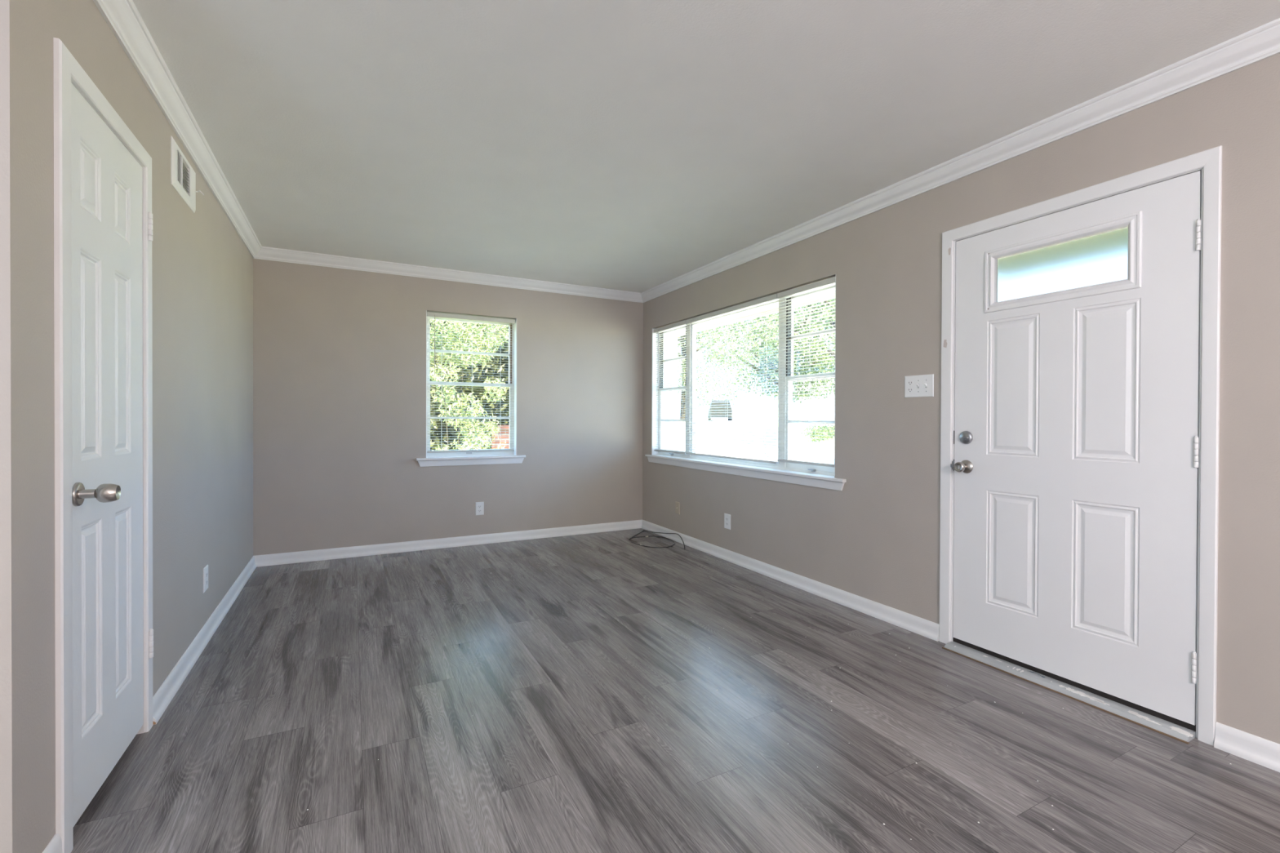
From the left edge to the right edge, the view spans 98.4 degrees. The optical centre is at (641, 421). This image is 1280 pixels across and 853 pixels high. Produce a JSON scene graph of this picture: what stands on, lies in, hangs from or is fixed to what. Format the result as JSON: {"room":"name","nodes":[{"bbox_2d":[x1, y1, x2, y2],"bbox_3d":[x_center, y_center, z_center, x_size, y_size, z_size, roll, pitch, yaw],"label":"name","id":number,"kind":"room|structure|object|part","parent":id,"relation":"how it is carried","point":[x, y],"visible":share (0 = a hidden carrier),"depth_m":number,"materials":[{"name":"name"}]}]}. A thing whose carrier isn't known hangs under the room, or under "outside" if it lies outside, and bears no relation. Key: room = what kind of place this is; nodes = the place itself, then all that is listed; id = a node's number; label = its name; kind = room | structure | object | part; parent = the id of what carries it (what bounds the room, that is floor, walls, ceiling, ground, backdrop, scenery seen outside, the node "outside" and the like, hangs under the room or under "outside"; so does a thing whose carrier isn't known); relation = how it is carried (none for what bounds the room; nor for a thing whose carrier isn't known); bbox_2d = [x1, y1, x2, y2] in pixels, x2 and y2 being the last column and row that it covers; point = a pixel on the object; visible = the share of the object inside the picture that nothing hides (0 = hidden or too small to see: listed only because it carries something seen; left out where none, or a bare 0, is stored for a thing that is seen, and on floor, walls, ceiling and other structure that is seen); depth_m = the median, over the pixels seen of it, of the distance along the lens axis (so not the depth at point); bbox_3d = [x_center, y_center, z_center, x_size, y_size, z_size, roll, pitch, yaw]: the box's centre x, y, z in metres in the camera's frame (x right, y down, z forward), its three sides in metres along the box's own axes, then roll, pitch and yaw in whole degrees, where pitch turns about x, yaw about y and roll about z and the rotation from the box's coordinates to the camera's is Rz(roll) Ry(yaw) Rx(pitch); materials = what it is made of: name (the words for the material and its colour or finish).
{"room":"empty living room","nodes":[
{"label":"empty living room","id":0,"kind":"room"},
{"bbox_2d":[0,0,253,852],"bbox_3d":[-2.252,-0.100,2.712,0.120,2.460,3.416,0,0,-28],"label":"wall","id":1,"kind":"structure","parent":0,"point":[202,268],"depth_m":1.54,"materials":[{"name":"beige paint"}]},
{"bbox_2d":[42,833,62,852],"bbox_3d":[-1.440,1.099,1.321,0.023,0.084,0.226,0,0,-28],"label":"baseboard","id":2,"kind":"structure","parent":1,"relation":"attached to","point":[55,846],"depth_m":1.40,"materials":[{"name":"white paint"}]},
{"bbox_2d":[53,36,153,852],"bbox_3d":[-1.683,0.079,1.725,0.206,2.119,0.728,0,0,-28],"label":"door","id":3,"kind":"structure","parent":1,"relation":"in","point":[103,215],"depth_m":1.67,"materials":[{"name":"white paint"}]},
{"bbox_3d":[-1.541,0.200,1.532,0.041,0.066,0.066,0,0,-28],"label":"knob","id":4,"kind":"part","parent":3,"relation":"part of","materials":[{"name":"silver metal"}]},
{"bbox_2d":[93,0,262,258],"bbox_3d":[-2.152,-1.287,2.719,0.063,0.086,3.479,0,0,-28],"label":"trim","id":5,"kind":"structure","parent":1,"relation":"attached to","point":[123,18],"depth_m":2.19,"materials":[{"name":"white paint"}]},
{"bbox_2d":[170,135,204,213],"bbox_3d":[-2.069,-1.101,2.479,0.070,0.200,0.376,0,0,-22],"label":"air vent","id":6,"kind":"object","parent":1,"relation":"in","point":[177,157],"visible":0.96,"depth_m":2.44,"materials":[{"name":"white metal"}]},
{"bbox_2d":[152,555,256,724],"bbox_3d":[-2.410,1.084,3.166,0.023,0.084,2.484,0,0,-28],"label":"baseboard","id":7,"kind":"structure","parent":1,"relation":"attached to","point":[162,699],"depth_m":2.63,"materials":[{"name":"white paint"}]},
{"bbox_2d":[203,564,208,593],"bbox_3d":[-2.258,0.812,2.861,0.008,0.125,0.088,0,0,-28],"label":"wall outlet","id":8,"kind":"object","parent":1,"relation":"attached to","point":[206,568],"visible":1,"depth_m":2.85,"materials":[{"name":"white plastic"}]},
{"bbox_2d":[253,258,643,555],"bbox_3d":[-2.770,-0.113,4.454,6.500,2.460,0.150,0,0,-28],"label":"wall","id":9,"kind":"structure","parent":0,"point":[340,354],"depth_m":4.76,"materials":[{"name":"beige paint"}]},
{"bbox_2d":[253,246,642,302],"bbox_3d":[-1.473,-1.298,5.006,3.392,0.086,0.063,0,0,-28],"label":"trim","id":10,"kind":"structure","parent":9,"relation":"attached to","point":[267,253],"depth_m":4.82,"materials":[{"name":"white paint"}]},
{"bbox_2d":[253,520,642,567],"bbox_3d":[-1.492,1.076,5.038,3.392,0.084,0.023,0,0,-28],"label":"baseboard","id":11,"kind":"structure","parent":9,"relation":"attached to","point":[265,560],"depth_m":4.86,"materials":[{"name":"white paint"}]},
{"bbox_2d":[416,310,525,466],"bbox_3d":[-1.561,-0.292,5.068,0.961,1.366,0.186,0,0,-28],"label":"window","id":12,"kind":"structure","parent":9,"relation":"in","point":[449,459],"depth_m":5.09,"materials":[{"name":"white paint"}]},
{"bbox_3d":[-1.589,-0.640,5.121,0.752,0.615,0.024,0,0,-28],"label":"sash","id":13,"kind":"part","parent":12,"relation":"part of","materials":[{"name":"glass"}]},
{"bbox_3d":[-1.578,-0.033,5.100,0.752,0.655,0.024,0,0,-28],"label":"sash","id":14,"kind":"part","parent":12,"relation":"part of","materials":[{"name":"paint"}]},
{"bbox_2d":[426,311,515,453],"bbox_3d":[-1.547,-0.342,5.038,0.776,1.244,0.049,0,0,-28],"label":"window blind","id":15,"kind":"object","parent":12,"relation":"attached to","point":[435,315],"visible":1,"depth_m":5.03,"materials":[{"name":"white plastic"}]},
{"bbox_3d":[-1.784,-0.333,4.920,0.005,1.194,0.029,0,0,-28],"label":"ladder cord","id":16,"kind":"part","parent":15,"relation":"part of","materials":[{"name":"white fabric"}]},
{"bbox_3d":[-1.552,0.268,5.047,0.770,0.024,0.026,0,0,-28],"label":"rail","id":17,"kind":"part","parent":15,"relation":"part of","materials":[{"name":"white plastic"}]},
{"bbox_3d":[-1.550,-0.333,5.043,0.005,1.194,0.029,0,0,-28],"label":"ladder cord","id":18,"kind":"part","parent":15,"relation":"part of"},
{"bbox_3d":[-1.321,-0.333,5.163,0.005,1.194,0.029,0,0,-28],"label":"ladder cord","id":19,"kind":"part","parent":15,"relation":"part of","materials":[{"name":"white fabric"}]},
{"bbox_3d":[-1.563,0.326,5.072,0.961,0.020,0.186,0,0,-28],"label":"sill","id":20,"kind":"part","parent":12,"relation":"part of","materials":[{"name":"white paint"}]},
{"bbox_2d":[475,502,484,515],"bbox_3d":[-1.483,0.794,5.048,0.074,0.120,0.008,0,0,-28],"label":"wall outlet","id":21,"kind":"object","parent":9,"relation":"attached to","point":[479,506],"visible":1,"depth_m":5.05,"materials":[{"name":"white plastic"}]},
{"bbox_2d":[71,528,1279,852],"bbox_3d":[-0.972,1.270,1.033,6.500,0.250,7.900,0,0,-28],"label":"floor","id":22,"kind":"structure","parent":0,"point":[559,694],"depth_m":2.01,"materials":[{"name":"grey laminate"}]},
{"bbox_2d":[628,530,684,548],"bbox_3d":[0.075,1.079,5.219,0.386,0.093,0.857,0,0,-28],"label":"coaxial cable","id":23,"kind":"object","parent":22,"relation":"on","point":[642,531],"visible":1,"depth_m":5.25,"materials":[{"name":"black plastic"}]},
{"bbox_2d":[132,0,1279,293],"bbox_3d":[-0.962,-1.395,1.016,6.500,0.160,7.900,0,0,-28],"label":"ceiling","id":24,"kind":"structure","parent":0,"point":[640,146],"depth_m":2.30,"materials":[{"name":"paint"}]},
{"bbox_2d":[677,326,751,419],"bbox_3d":[4.382,-8.688,60.822,16.495,17.101,13.582,0,0,-28],"label":"tree","id":25,"kind":"object","parent":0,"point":[733,384],"visible":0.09,"depth_m":59.18,"materials":[{"name":"green plant"}]},
{"bbox_2d":[696,299,835,403],"bbox_3d":[5.845,-3.787,27.156,8.966,10.125,9.472,0,0,-28],"label":"tree","id":26,"kind":"object","parent":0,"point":[759,380],"visible":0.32,"depth_m":25.73,"materials":[{"name":"green plant"}]},
{"bbox_2d":[642,53,1279,744],"bbox_3d":[1.879,-0.083,2.436,0.150,2.460,7.750,0,0,-28],"label":"wall","id":27,"kind":"structure","parent":0,"point":[876,539],"depth_m":2.94,"materials":[{"name":"beige paint"}]},
{"bbox_2d":[675,502,679,514],"bbox_3d":[0.331,0.812,5.200,0.015,0.112,0.070,0,0,-28],"label":"jack plate","id":28,"kind":"object","parent":27,"relation":"attached to","point":[677,504],"visible":1,"depth_m":5.19,"materials":[{"name":"beige plastic"}]},
{"bbox_2d":[724,513,730,529],"bbox_3d":[0.697,0.814,4.511,0.008,0.122,0.084,0,0,-28],"label":"wall outlet","id":29,"kind":"object","parent":27,"relation":"attached to","point":[726,517],"visible":1,"depth_m":4.50,"materials":[{"name":"white plastic"}]},
{"bbox_2d":[644,274,846,490],"bbox_3d":[0.720,-0.263,4.601,0.186,1.370,2.592,0,0,-28],"label":"window","id":30,"kind":"structure","parent":27,"relation":"in","point":[822,477],"depth_m":4.21,"materials":[{"name":"white paint"}]},
{"bbox_2d":[653,320,687,454],"bbox_3d":[0.270,-0.321,5.386,0.049,1.244,0.598,0,0,-28],"label":"window blind","id":31,"kind":"object","parent":30,"relation":"attached to","point":[682,323],"visible":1,"depth_m":5.37,"materials":[{"name":"white plastic"}]},
{"bbox_3d":[0.279,-0.312,5.381,0.029,1.194,0.005,0,0,-28],"label":"ladder cord","id":32,"kind":"part","parent":31,"relation":"part of","materials":[{"name":"white fabric"}]},
{"bbox_3d":[0.273,0.292,5.393,0.026,0.018,0.592,0,0,-28],"label":"rail","id":33,"kind":"part","parent":31,"relation":"part of","materials":[{"name":"white plastic"}]},
{"bbox_3d":[0.377,-0.311,5.195,0.029,1.194,0.005,0,0,-28],"label":"ladder cord","id":34,"kind":"part","parent":31,"relation":"part of","materials":[{"name":"white fabric"}]},
{"bbox_3d":[0.312,-0.009,5.449,0.024,0.656,0.510,0,0,-28],"label":"sash","id":35,"kind":"part","parent":30,"relation":"part of","materials":[{"name":"paint"}]},
{"bbox_3d":[0.339,-0.618,5.458,0.024,0.616,0.510,0,0,-28],"label":"sash","id":36,"kind":"part","parent":30,"relation":"part of","materials":[{"name":"glass"}]},
{"bbox_2d":[685,293,779,464],"bbox_3d":[0.701,-0.317,4.567,0.049,1.240,1.237,0,0,-28],"label":"window blind","id":37,"kind":"object","parent":30,"relation":"attached to","point":[773,297],"visible":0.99,"depth_m":4.49,"materials":[{"name":"white plastic"}]},
{"bbox_3d":[0.474,-0.311,5.011,0.029,1.190,0.005,0,0,-28],"label":"ladder cord","id":38,"kind":"part","parent":37,"relation":"part of","materials":[{"name":"white fabric"}]},
{"bbox_3d":[0.589,-0.309,4.792,0.029,1.190,0.005,0,0,-28],"label":"ladder cord","id":39,"kind":"part","parent":37,"relation":"part of","materials":[{"name":"white fabric"}]},
{"bbox_3d":[0.703,-0.308,4.576,0.029,1.190,0.005,0,0,-28],"label":"ladder cord","id":40,"kind":"part","parent":37,"relation":"part of","materials":[{"name":"white fabric"}]},
{"bbox_3d":[0.703,0.294,4.574,0.026,0.018,1.231,0,0,-28],"label":"rail","id":41,"kind":"part","parent":37,"relation":"part of","materials":[{"name":"white plastic"}]},
{"bbox_3d":[0.818,-0.306,4.357,0.029,1.190,0.005,0,0,-28],"label":"ladder cord","id":42,"kind":"part","parent":37,"relation":"part of","materials":[{"name":"white fabric"}]},
{"bbox_3d":[0.929,-0.304,4.146,0.029,1.190,0.005,0,0,-28],"label":"ladder cord","id":43,"kind":"part","parent":37,"relation":"part of","materials":[{"name":"white fabric"}]},
{"bbox_3d":[0.756,-0.297,4.632,0.033,1.244,1.214,0,0,-28],"label":"sash","id":44,"kind":"part","parent":30,"relation":"part of","materials":[{"name":"glass"}]},
{"bbox_3d":[0.718,0.356,4.605,0.186,0.020,2.592,0,0,-28],"label":"sill","id":45,"kind":"part","parent":30,"relation":"part of","materials":[{"name":"white paint"}]},
{"bbox_3d":[0.761,-0.298,4.630,0.065,1.288,2.412,0,0,-28],"label":"frame","id":46,"kind":"part","parent":30,"relation":"part of","materials":[{"name":"paint"}]},
{"bbox_2d":[777,276,835,466],"bbox_3d":[1.124,-0.320,3.773,0.039,1.220,0.548,0,0,-28],"label":"window blind","id":47,"kind":"object","parent":30,"relation":"attached to","point":[830,282],"visible":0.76,"depth_m":3.75,"materials":[{"name":"white plastic"}]},
{"bbox_3d":[1.024,-0.313,3.965,0.029,1.170,0.005,0,0,-28],"label":"ladder cord","id":48,"kind":"part","parent":47,"relation":"part of","materials":[{"name":"white fabric"}]},
{"bbox_3d":[1.122,0.281,3.777,0.026,0.018,0.542,0,0,-28],"label":"rail","id":49,"kind":"part","parent":47,"relation":"part of","materials":[{"name":"white plastic"}]},
{"bbox_3d":[1.135,-0.311,3.752,0.029,1.170,0.005,0,0,-28],"label":"ladder cord","id":50,"kind":"part","parent":47,"relation":"part of","materials":[{"name":"white fabric"}]},
{"bbox_3d":[1.238,-0.309,3.558,0.029,1.170,0.005,0,0,-28],"label":"ladder cord","id":51,"kind":"part","parent":47,"relation":"part of","materials":[{"name":"white fabric"}]},
{"bbox_3d":[1.179,0.004,3.801,0.024,0.656,0.512,0,0,-28],"label":"sash","id":52,"kind":"part","parent":30,"relation":"part of","materials":[{"name":"paint"}]},
{"bbox_3d":[1.206,-0.604,3.810,0.024,0.616,0.512,0,0,-28],"label":"sash","id":53,"kind":"part","parent":30,"relation":"part of","materials":[{"name":"paint"}]},
{"bbox_2d":[673,288,834,336],"bbox_3d":[2.006,-1.055,2.862,0.469,0.200,8.300,0,0,-28],"label":"eave","id":54,"kind":"object","parent":27,"relation":"attached to","point":[744,316],"depth_m":5.13,"materials":[{"name":"beige paint"}]},
{"bbox_2d":[641,520,939,641],"bbox_3d":[0.771,1.089,4.355,0.023,0.084,3.338,0,0,-28],"label":"baseboard","id":55,"kind":"structure","parent":27,"relation":"attached to","point":[925,628],"depth_m":3.63,"materials":[{"name":"white paint"}]},
{"bbox_2d":[904,373,933,397],"bbox_3d":[1.493,-0.194,2.987,0.018,0.119,0.172,0,0,-28],"label":"switch plate","id":56,"kind":"object","parent":27,"relation":"attached to","point":[921,385],"visible":1,"depth_m":2.98,"materials":[{"name":"white plastic"}]},
{"bbox_2d":[907,387,913,392],"bbox_3d":[1.473,-0.174,3.031,0.002,0.027,0.034,0,0,-28],"label":"receptacle","id":57,"kind":"object","parent":56,"relation":"attached to","point":[909,389],"depth_m":3.03,"materials":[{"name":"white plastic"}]},
{"bbox_2d":[907,380,913,385],"bbox_3d":[1.474,-0.213,3.030,0.002,0.027,0.034,0,0,-28],"label":"receptacle","id":58,"kind":"object","parent":56,"relation":"attached to","point":[909,382],"depth_m":3.03,"materials":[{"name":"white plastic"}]},
{"bbox_2d":[640,17,1279,302],"bbox_3d":[1.754,-1.270,2.445,0.063,0.086,7.600,0,0,-28],"label":"trim","id":59,"kind":"structure","parent":27,"relation":"attached to","point":[1261,42],"depth_m":2.44,"materials":[{"name":"white paint"}]},
{"bbox_2d":[938,145,1222,746],"bbox_3d":[1.835,0.084,2.433,0.229,2.126,1.039,0,0,-28],"label":"door","id":60,"kind":"structure","parent":27,"relation":"in","point":[1081,328],"depth_m":2.28,"materials":[{"name":"white paint"}]},
{"bbox_3d":[1.587,0.222,2.820,0.016,0.044,0.013,0,0,-28],"label":"latch plate","id":61,"kind":"part","parent":60,"relation":"part of","materials":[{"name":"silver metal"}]},
{"bbox_3d":[1.607,0.224,2.753,0.036,0.067,0.067,0,0,-28],"label":"knob","id":62,"kind":"part","parent":60,"relation":"part of","materials":[{"name":"silver metal"}]},
{"bbox_3d":[1.828,-0.674,2.416,0.006,0.238,0.544,0,0,-28],"label":"pane","id":63,"kind":"part","parent":60,"relation":"part of","materials":[{"name":"clear glass"}]},
{"bbox_3d":[1.814,-0.674,2.418,0.041,0.298,0.600,0,0,-28],"label":"lite frame","id":64,"kind":"part","parent":60,"relation":"part of","materials":[{"name":"white paint"}]},
{"bbox_2d":[1213,721,1279,772],"bbox_3d":[2.781,1.121,0.531,0.023,0.084,3.221,0,0,-28],"label":"baseboard","id":65,"kind":"structure","parent":27,"relation":"attached to","point":[1258,750],"depth_m":1.88,"materials":[{"name":"white paint"}]},
{"label":"outside","id":66,"kind":"structure","parent":0,"visible":0},
{"bbox_3d":[7.945,1.123,55.204,180.000,0.050,160.000,0,0,-28],"label":"ground","id":67,"kind":"structure","parent":66,"visible":0},
{"bbox_2d":[430,363,448,448],"bbox_3d":[-4.808,-1.192,8.885,3.260,5.231,3.270,0,0,-28],"label":"tree","id":68,"kind":"object","parent":67,"relation":"on","point":[432,402],"visible":0.02,"depth_m":9.36,"materials":[{"name":"green plant"}]},
{"bbox_2d":[430,319,509,450],"bbox_3d":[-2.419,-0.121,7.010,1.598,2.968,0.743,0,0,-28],"label":"tree","id":69,"kind":"object","parent":67,"relation":"on","point":[468,339],"visible":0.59,"depth_m":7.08,"materials":[{"name":"green plant"}]},
{"bbox_3d":[-2.440,0.087,6.986,0.437,2.551,0.087,0,0,-41],"label":"stem","id":70,"kind":"part","parent":69,"relation":"part of","materials":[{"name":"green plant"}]},
{"bbox_2d":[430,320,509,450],"bbox_3d":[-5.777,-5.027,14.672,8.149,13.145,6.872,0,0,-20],"label":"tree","id":71,"kind":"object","parent":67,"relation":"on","point":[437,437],"visible":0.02,"depth_m":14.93,"materials":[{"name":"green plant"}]},
{"bbox_2d":[491,425,509,448],"bbox_3d":[-1.764,0.704,8.645,1.180,1.300,0.280,0,0,-28],"label":"brick wall","id":72,"kind":"structure","parent":67,"relation":"on","point":[495,445],"depth_m":8.34,"materials":[{"name":"red brick"}]},
{"bbox_2d":[664,332,677,450],"bbox_3d":[0.323,0.182,6.308,0.160,2.390,0.160,0,0,-28],"label":"porch post","id":73,"kind":"object","parent":67,"relation":"on","point":[667,426],"visible":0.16,"depth_m":6.25,"materials":[{"name":"white paint"}]},
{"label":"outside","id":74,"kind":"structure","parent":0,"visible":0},
{"bbox_2d":[445,439,834,464],"bbox_3d":[3.649,1.317,17.924,15.900,0.050,62.000,0,0,-28],"label":"driveway","id":75,"kind":"structure","parent":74,"point":[813,451],"depth_m":23.40,"materials":[{"name":"concrete"}]},
{"bbox_2d":[773,298,835,358],"bbox_3d":[5.784,-2.091,13.236,4.846,6.901,4.340,0,0,-28],"label":"tree","id":76,"kind":"object","parent":75,"relation":"on","point":[825,301],"visible":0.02,"depth_m":13.71,"materials":[{"name":"green plant"}]},
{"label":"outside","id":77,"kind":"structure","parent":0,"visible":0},
{"bbox_2d":[695,420,777,422],"bbox_3d":[4.940,-0.103,53.615,6.800,0.050,160.000,0,0,-28],"label":"road","id":78,"kind":"structure","parent":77,"point":[695,420],"depth_m":39.84,"materials":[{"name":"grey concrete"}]},
{"bbox_2d":[707,400,732,420],"bbox_3d":[6.523,-0.906,46.300,1.920,1.665,4.512,0,0,6],"label":"parked car","id":79,"kind":"object","parent":78,"relation":"on","point":[714,402],"visible":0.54,"depth_m":44.09,"materials":[{"name":"paint"}]},
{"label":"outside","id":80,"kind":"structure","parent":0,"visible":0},
{"bbox_2d":[477,418,833,448],"bbox_3d":[42.025,0.512,73.116,103.000,1.195,160.000,0,0,-28],"label":"slope","id":81,"kind":"structure","parent":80,"point":[798,427],"depth_m":34.90,"materials":[{"name":"white"}]},
{"bbox_2d":[771,379,835,421],"bbox_3d":[23.653,-2.330,53.265,9.200,4.600,23.200,0,0,-28],"label":"house","id":82,"kind":"structure","parent":81,"relation":"on","point":[801,407],"depth_m":56.28,"materials":[{"name":"white"}]},
{"bbox_2d":[793,304,835,391],"bbox_3d":[16.558,-6.524,42.085,11.746,13.096,9.388,0,0,-28],"label":"tree","id":83,"kind":"object","parent":81,"relation":"on","point":[829,357],"visible":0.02,"depth_m":40.81,"materials":[{"name":"green plant"}]},
{"bbox_2d":[800,423,833,443],"bbox_3d":[9.267,0.564,28.126,1.128,1.011,4.089,0,0,38],"label":"hedge","id":84,"kind":"object","parent":81,"relation":"on","point":[825,432],"visible":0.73,"depth_m":27.31,"materials":[{"name":"green plant"}]}
]}

